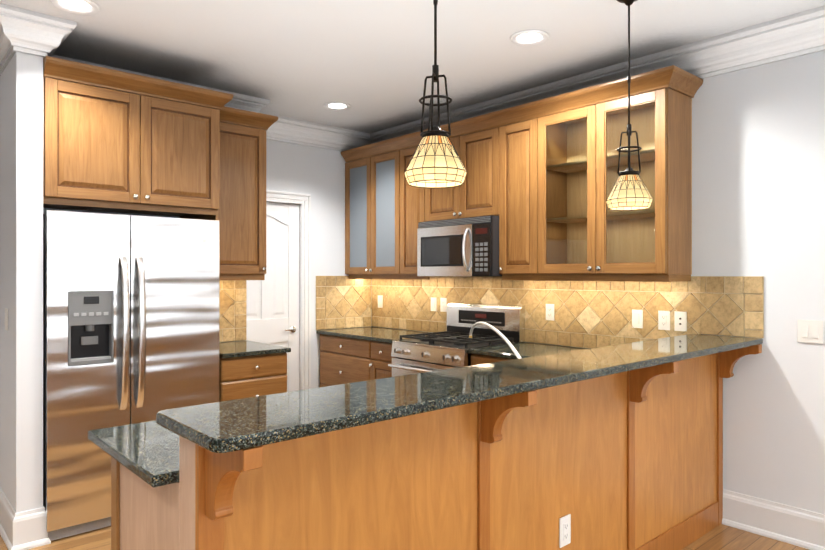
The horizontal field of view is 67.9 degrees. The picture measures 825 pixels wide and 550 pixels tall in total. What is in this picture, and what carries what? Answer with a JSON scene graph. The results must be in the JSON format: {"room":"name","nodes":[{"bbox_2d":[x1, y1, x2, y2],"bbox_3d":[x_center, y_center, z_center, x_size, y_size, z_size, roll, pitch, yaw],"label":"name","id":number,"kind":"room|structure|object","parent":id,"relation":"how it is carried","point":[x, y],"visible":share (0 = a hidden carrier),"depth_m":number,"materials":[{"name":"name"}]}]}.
{"room":"kitchen","nodes":[
{"label":"kitchen","id":0,"kind":"room"},
{"bbox_2d":[0,51,42,512],"bbox_3d":[-2.361,0.045,3.603,0.120,2.740,1.120,0,0,-42],"label":"wall","id":1,"kind":"structure","parent":0,"point":[21,277],"depth_m":3.20,"materials":[{"name":"paint"}]},
{"bbox_2d":[4,308,7,330],"bbox_3d":[-2.218,0.245,3.341,0.010,0.117,0.072,0,0,-42],"label":"light switch","id":2,"kind":"object","parent":1,"relation":"attached to","point":[6,320],"visible":1,"depth_m":3.33,"materials":[{"name":"white plastic"}]},
{"bbox_2d":[0,488,27,549],"bbox_3d":[-2.390,1.320,3.530,0.060,0.190,1.110,0,0,-42],"label":"baseboard","id":3,"kind":"structure","parent":1,"relation":"attached to","point":[13,525],"depth_m":3.16,"materials":[{"name":"white wood"}]},
{"bbox_2d":[0,3,31,74],"bbox_3d":[-2.360,-1.235,3.432,0.148,0.180,1.118,0,0,-42],"label":"crown molding","id":4,"kind":"structure","parent":1,"relation":"attached to","point":[15,22],"depth_m":3.10,"materials":[{"name":"paint"}]},
{"bbox_2d":[28,13,79,62],"bbox_3d":[-2.017,-1.235,3.396,0.138,0.180,0.608,0,0,-42],"label":"crown molding","id":5,"kind":"structure","parent":1,"relation":"attached to","point":[44,35],"depth_m":3.18,"materials":[{"name":"paint"}]},
{"bbox_2d":[43,208,245,342],"bbox_3d":[-1.976,0.045,4.360,1.460,2.740,0.500,0,0,-42],"label":"wall","id":6,"kind":"structure","parent":0,"point":[44,209],"depth_m":4.01,"materials":[{"name":"paint"}]},
{"bbox_2d":[43,56,232,219],"bbox_3d":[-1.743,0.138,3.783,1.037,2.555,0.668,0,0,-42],"label":"upper cabinet","id":7,"kind":"object","parent":6,"relation":"attached to","point":[119,141],"visible":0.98,"depth_m":3.51,"materials":[{"name":"brown wood"}]},
{"bbox_2d":[80,60,271,126],"bbox_3d":[-1.723,-1.235,4.172,1.588,0.180,0.138,0,0,-42],"label":"crown molding","id":8,"kind":"structure","parent":6,"relation":"attached to","point":[239,101],"depth_m":4.50,"materials":[{"name":"paint"}]},
{"bbox_2d":[219,280,246,341],"bbox_3d":[-1.440,0.255,4.492,0.481,0.489,0.011,0,0,-42],"label":"tile backsplash","id":9,"kind":"structure","parent":6,"relation":"attached to","point":[232,307],"depth_m":4.57,"materials":[{"name":"tile"}]},
{"bbox_2d":[218,106,277,279],"bbox_3d":[-1.296,-0.549,4.379,0.546,1.180,0.372,0,0,-42],"label":"upper cabinet","id":10,"kind":"object","parent":6,"relation":"attached to","point":[242,229],"visible":0.54,"depth_m":4.29,"materials":[{"name":"brown wood"}]},
{"bbox_2d":[266,139,371,389],"bbox_3d":[-0.993,0.046,5.481,1.500,2.740,0.130,0,0,-42],"label":"wall","id":11,"kind":"structure","parent":0,"point":[317,174],"depth_m":5.51,"materials":[{"name":"paint"}]},
{"bbox_2d":[246,202,298,391],"bbox_3d":[-1.238,0.394,5.192,0.646,2.021,0.090,0,0,-42],"label":"pantry door","id":12,"kind":"structure","parent":11,"relation":"in","point":[272,313],"depth_m":5.29,"materials":[{"name":"white wood"}]},
{"bbox_2d":[266,190,310,389],"bbox_3d":[-1.236,0.352,5.224,0.790,2.128,0.112,0,0,-42],"label":"door frame","id":13,"kind":"structure","parent":11,"relation":"attached to","point":[299,199],"depth_m":5.41,"materials":[{"name":"white wood"}]},
{"bbox_2d":[266,115,371,150],"bbox_3d":[-0.956,-1.234,5.328,1.350,0.180,0.150,0,0,-42],"label":"crown molding","id":14,"kind":"structure","parent":11,"relation":"attached to","point":[289,130],"depth_m":5.42,"materials":[{"name":"paint"}]},
{"bbox_2d":[316,276,371,329],"bbox_3d":[-0.632,0.256,5.706,0.629,0.489,0.011,0,0,-42],"label":"tile backsplash","id":15,"kind":"structure","parent":11,"relation":"attached to","point":[343,301],"depth_m":5.68,"materials":[{"name":"tile"}]},
{"bbox_2d":[0,524,808,549],"bbox_3d":[-0.430,1.463,0.648,7.320,0.100,8.300,0,0,-42],"label":"floor","id":16,"kind":"structure","parent":0,"point":[722,537],"depth_m":3.23,"materials":[{"name":"brown wood"}]},
{"bbox_2d":[43,210,218,540],"bbox_3d":[-1.750,0.536,3.729,0.942,1.746,0.719,0,0,-42],"label":"refrigerator","id":17,"kind":"object","parent":16,"relation":"on","point":[130,319],"visible":0.71,"depth_m":3.41,"materials":[{"name":"grey metal"}]},
{"bbox_2d":[219,353,286,401],"bbox_3d":[-1.227,0.974,4.251,0.480,0.883,0.654,0,0,-42],"label":"base cabinet","id":18,"kind":"object","parent":16,"relation":"on","point":[249,376],"visible":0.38,"depth_m":4.01,"materials":[{"name":"maple"},{"name":"maple glaze"},{"name":"brushed nickel"}]},
{"bbox_2d":[219,340,290,358],"bbox_3d":[-1.226,0.515,4.258,0.492,0.030,0.645,0,0,-42],"label":"countertop","id":19,"kind":"structure","parent":18,"relation":"on","point":[233,349],"depth_m":4.14,"materials":[{"name":"black stone"}]},
{"bbox_2d":[320,334,367,386],"bbox_3d":[-0.346,0.975,5.411,0.621,0.884,0.827,0,0,-42],"label":"base cabinet","id":20,"kind":"object","parent":16,"relation":"on","point":[344,360],"depth_m":5.23,"materials":[{"name":"brown wood"}]},
{"bbox_2d":[316,326,439,342],"bbox_3d":[-0.261,0.516,5.304,0.638,0.030,1.099,0,0,-42],"label":"countertop","id":21,"kind":"structure","parent":20,"relation":"on","point":[379,334],"depth_m":5.29,"materials":[{"name":"black stone"}]},
{"bbox_2d":[368,340,392,379],"bbox_3d":[-0.001,0.974,5.023,0.621,0.884,0.333,0,0,-42],"label":"base cabinet","id":22,"kind":"object","parent":16,"relation":"on","point":[379,353],"depth_m":4.85,"materials":[{"name":"brown wood"}]},
{"bbox_2d":[111,344,761,549],"bbox_3d":[0.462,0.896,2.660,3.046,1.036,0.910,0,0,-42],"label":"base cabinet","id":23,"kind":"object","parent":16,"relation":"on","point":[630,460],"visible":0.73,"depth_m":2.12,"materials":[{"name":"pale maple"},{"name":"maple"},{"name":"granite"}]},
{"bbox_2d":[88,358,517,486],"bbox_3d":[0.325,0.514,2.774,3.123,0.030,0.600,0,0,-42],"label":"countertop","id":24,"kind":"structure","parent":23,"relation":"on","point":[147,452],"depth_m":1.77,"materials":[{"name":"black stone"}]},
{"bbox_2d":[469,322,520,358],"bbox_3d":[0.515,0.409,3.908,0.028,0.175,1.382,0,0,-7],"label":"faucet","id":25,"kind":"object","parent":24,"relation":"on","point":[506,340],"visible":0.81,"depth_m":3.76,"materials":[{"name":"white metal"}]},
{"bbox_2d":[156,334,762,452],"bbox_3d":[0.622,0.362,2.443,3.096,0.030,0.382,0,0,-42],"label":"countertop","id":26,"kind":"structure","parent":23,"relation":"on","point":[233,425],"depth_m":1.78,"materials":[{"name":"black stone"}]},
{"bbox_2d":[559,514,570,547],"bbox_3d":[0.617,1.034,2.471,0.072,0.117,0.008,0,0,-42],"label":"outlet","id":27,"kind":"object","parent":23,"relation":"attached to","point":[564,530],"visible":1,"depth_m":2.46,"materials":[{"name":"white plastic"}]},
{"bbox_2d":[388,302,524,376],"bbox_3d":[0.314,0.823,4.569,0.713,1.185,0.756,0,0,-42],"label":"steel gas range","id":28,"kind":"object","parent":16,"relation":"on","point":[452,345],"visible":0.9,"depth_m":4.53,"materials":[{"name":"grey metal"}]},
{"bbox_2d":[471,354,513,365],"bbox_3d":[0.838,0.974,4.080,0.621,0.884,0.663,0,0,-42],"label":"base cabinet","id":29,"kind":"object","parent":16,"relation":"on","point":[476,359],"depth_m":4.03,"materials":[{"name":"brown wood"}]},
{"bbox_2d":[468,342,588,358],"bbox_3d":[0.831,0.515,4.071,0.644,0.030,0.667,0,0,-42],"label":"countertop","id":30,"kind":"structure","parent":29,"relation":"on","point":[527,349],"depth_m":4.06,"materials":[{"name":"black stone"}]},
{"bbox_2d":[0,0,824,132],"bbox_3d":[-0.430,-1.377,0.650,7.320,0.100,8.300,0,0,-42],"label":"ceiling","id":31,"kind":"structure","parent":0,"point":[371,62],"depth_m":3.50,"materials":[{"name":"paint"}]},
{"bbox_2d":[50,0,99,14],"bbox_3d":[-1.652,-1.320,3.003,0.212,0.008,0.212,0,0,-42],"label":"recessed light","id":32,"kind":"object","parent":31,"relation":"in","point":[85,7],"visible":1,"depth_m":3.02,"materials":[{"name":"white"}]},
{"bbox_2d":[324,102,350,109],"bbox_3d":[-0.590,-1.319,4.803,0.212,0.008,0.212,0,0,-42],"label":"recessed light","id":33,"kind":"object","parent":31,"relation":"in","point":[336,106],"visible":1,"depth_m":4.79,"materials":[{"name":"white"}]},
{"bbox_2d":[404,0,466,187],"bbox_3d":[0.077,-0.813,2.051,0.212,1.024,0.212,0,0,-42],"label":"pendant light","id":34,"kind":"object","parent":31,"relation":"hanging from","point":[435,161],"visible":1,"depth_m":2.00,"materials":[{"name":"beige glass"}]},
{"bbox_2d":[510,30,548,45],"bbox_3d":[0.653,-1.320,3.420,0.212,0.008,0.212,0,0,-42],"label":"recessed light","id":35,"kind":"object","parent":31,"relation":"in","point":[529,37],"visible":1,"depth_m":3.42,"materials":[{"name":"white"}]},
{"bbox_2d":[606,0,652,210],"bbox_3d":[1.022,-0.818,2.892,0.212,1.014,0.212,0,0,-42],"label":"pendant light","id":36,"kind":"object","parent":31,"relation":"hanging from","point":[629,191],"visible":1,"depth_m":2.85,"materials":[{"name":"beige glass"}]},
{"bbox_2d":[373,50,824,513],"bbox_3d":[2.260,0.045,3.042,0.120,2.740,8.300,0,0,-42],"label":"wall","id":37,"kind":"structure","parent":0,"point":[758,170],"depth_m":3.31,"materials":[{"name":"paint"}]},
{"bbox_2d":[393,137,429,276],"bbox_3d":[0.116,-0.542,5.115,0.326,1.085,0.430,0,0,-42],"label":"upper cabinet","id":38,"kind":"object","parent":37,"relation":"attached to","point":[406,198],"depth_m":5.08,"materials":[{"name":"brown wood"}]},
{"bbox_2d":[421,121,488,221],"bbox_3d":[0.474,-0.750,4.712,0.326,0.668,0.770,0,0,-42],"label":"upper cabinet","id":39,"kind":"object","parent":37,"relation":"attached to","point":[471,142],"depth_m":4.55,"materials":[{"name":"brown wood"}]},
{"bbox_2d":[417,215,501,275],"bbox_3d":[0.423,-0.199,4.667,0.462,0.426,0.762,0,0,-42],"label":"microwave","id":40,"kind":"object","parent":39,"relation":"attached to","point":[469,246],"visible":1,"depth_m":4.49,"materials":[{"name":"grey metal"}]},
{"bbox_2d":[489,105,576,276],"bbox_3d":[0.839,-0.542,4.302,0.326,1.085,0.450,0,0,-42],"label":"upper cabinet","id":41,"kind":"object","parent":37,"relation":"attached to","point":[541,177],"depth_m":4.17,"materials":[{"name":"brown wood"}]},
{"bbox_2d":[372,276,763,347],"bbox_3d":[0.759,0.255,4.628,0.011,0.489,3.466,0,0,-42],"label":"tile backsplash","id":42,"kind":"structure","parent":37,"relation":"attached to","point":[592,314],"depth_m":4.13,"materials":[{"name":"tile"}]},
{"bbox_2d":[378,295,382,307],"bbox_3d":[-0.309,0.256,5.812,0.010,0.117,0.072,0,0,-42],"label":"outlet","id":43,"kind":"object","parent":42,"relation":"attached to","point":[380,301],"visible":1,"depth_m":5.80,"materials":[{"name":"white plastic"}]},
{"bbox_2d":[431,297,436,310],"bbox_3d":[0.180,0.256,5.262,0.010,0.117,0.072,0,0,-42],"label":"outlet","id":44,"kind":"object","parent":42,"relation":"attached to","point":[433,304],"visible":1,"depth_m":5.25,"materials":[{"name":"white plastic"}]},
{"bbox_2d":[440,298,446,311],"bbox_3d":[0.261,0.256,5.173,0.008,0.117,0.072,0,0,-42],"label":"electrical outlet","id":45,"kind":"object","parent":42,"relation":"attached to","point":[443,304],"visible":1,"depth_m":5.17,"materials":[{"name":"white plastic"}]},
{"bbox_2d":[546,304,554,320],"bbox_3d":[0.979,0.269,4.365,0.008,0.117,0.072,0,0,-42],"label":"electrical outlet","id":46,"kind":"object","parent":42,"relation":"attached to","point":[550,314],"visible":1,"depth_m":4.36,"materials":[{"name":"white plastic"}]},
{"bbox_2d":[632,309,642,327],"bbox_3d":[1.419,0.280,3.869,0.010,0.117,0.072,0,0,-42],"label":"outlet","id":47,"kind":"object","parent":42,"relation":"attached to","point":[637,318],"visible":1,"depth_m":3.87,"materials":[{"name":"white plastic"}]},
{"bbox_2d":[658,311,669,329],"bbox_3d":[1.536,0.280,3.740,0.008,0.117,0.072,0,0,-42],"label":"electrical outlet","id":48,"kind":"object","parent":42,"relation":"attached to","point":[663,320],"visible":1,"depth_m":3.74,"materials":[{"name":"white plastic"}]},
{"bbox_2d":[674,311,686,331],"bbox_3d":[1.603,0.280,3.664,0.007,0.117,0.072,0,0,-42],"label":"jack","id":49,"kind":"object","parent":42,"relation":"attached to","point":[680,321],"visible":1,"depth_m":3.66,"materials":[{"name":"white plastic"}]},
{"bbox_2d":[372,6,824,142],"bbox_3d":[2.244,-1.235,2.874,0.128,0.180,8.070,0,0,-42],"label":"crown molding","id":50,"kind":"structure","parent":37,"relation":"attached to","point":[802,33],"depth_m":3.50,"materials":[{"name":"paint"}]},
{"bbox_2d":[722,489,824,549],"bbox_3d":[3.342,1.319,1.712,0.030,0.190,4.755,0,0,-42],"label":"baseboard","id":51,"kind":"structure","parent":37,"relation":"attached to","point":[792,525],"depth_m":3.28,"materials":[{"name":"white wood"}]},
{"bbox_2d":[797,320,822,343],"bbox_3d":[2.057,0.295,3.169,0.010,0.117,0.116,0,0,-42],"label":"light switch","id":52,"kind":"object","parent":37,"relation":"attached to","point":[809,331],"visible":1,"depth_m":3.17,"materials":[{"name":"white plastic"}]}
]}

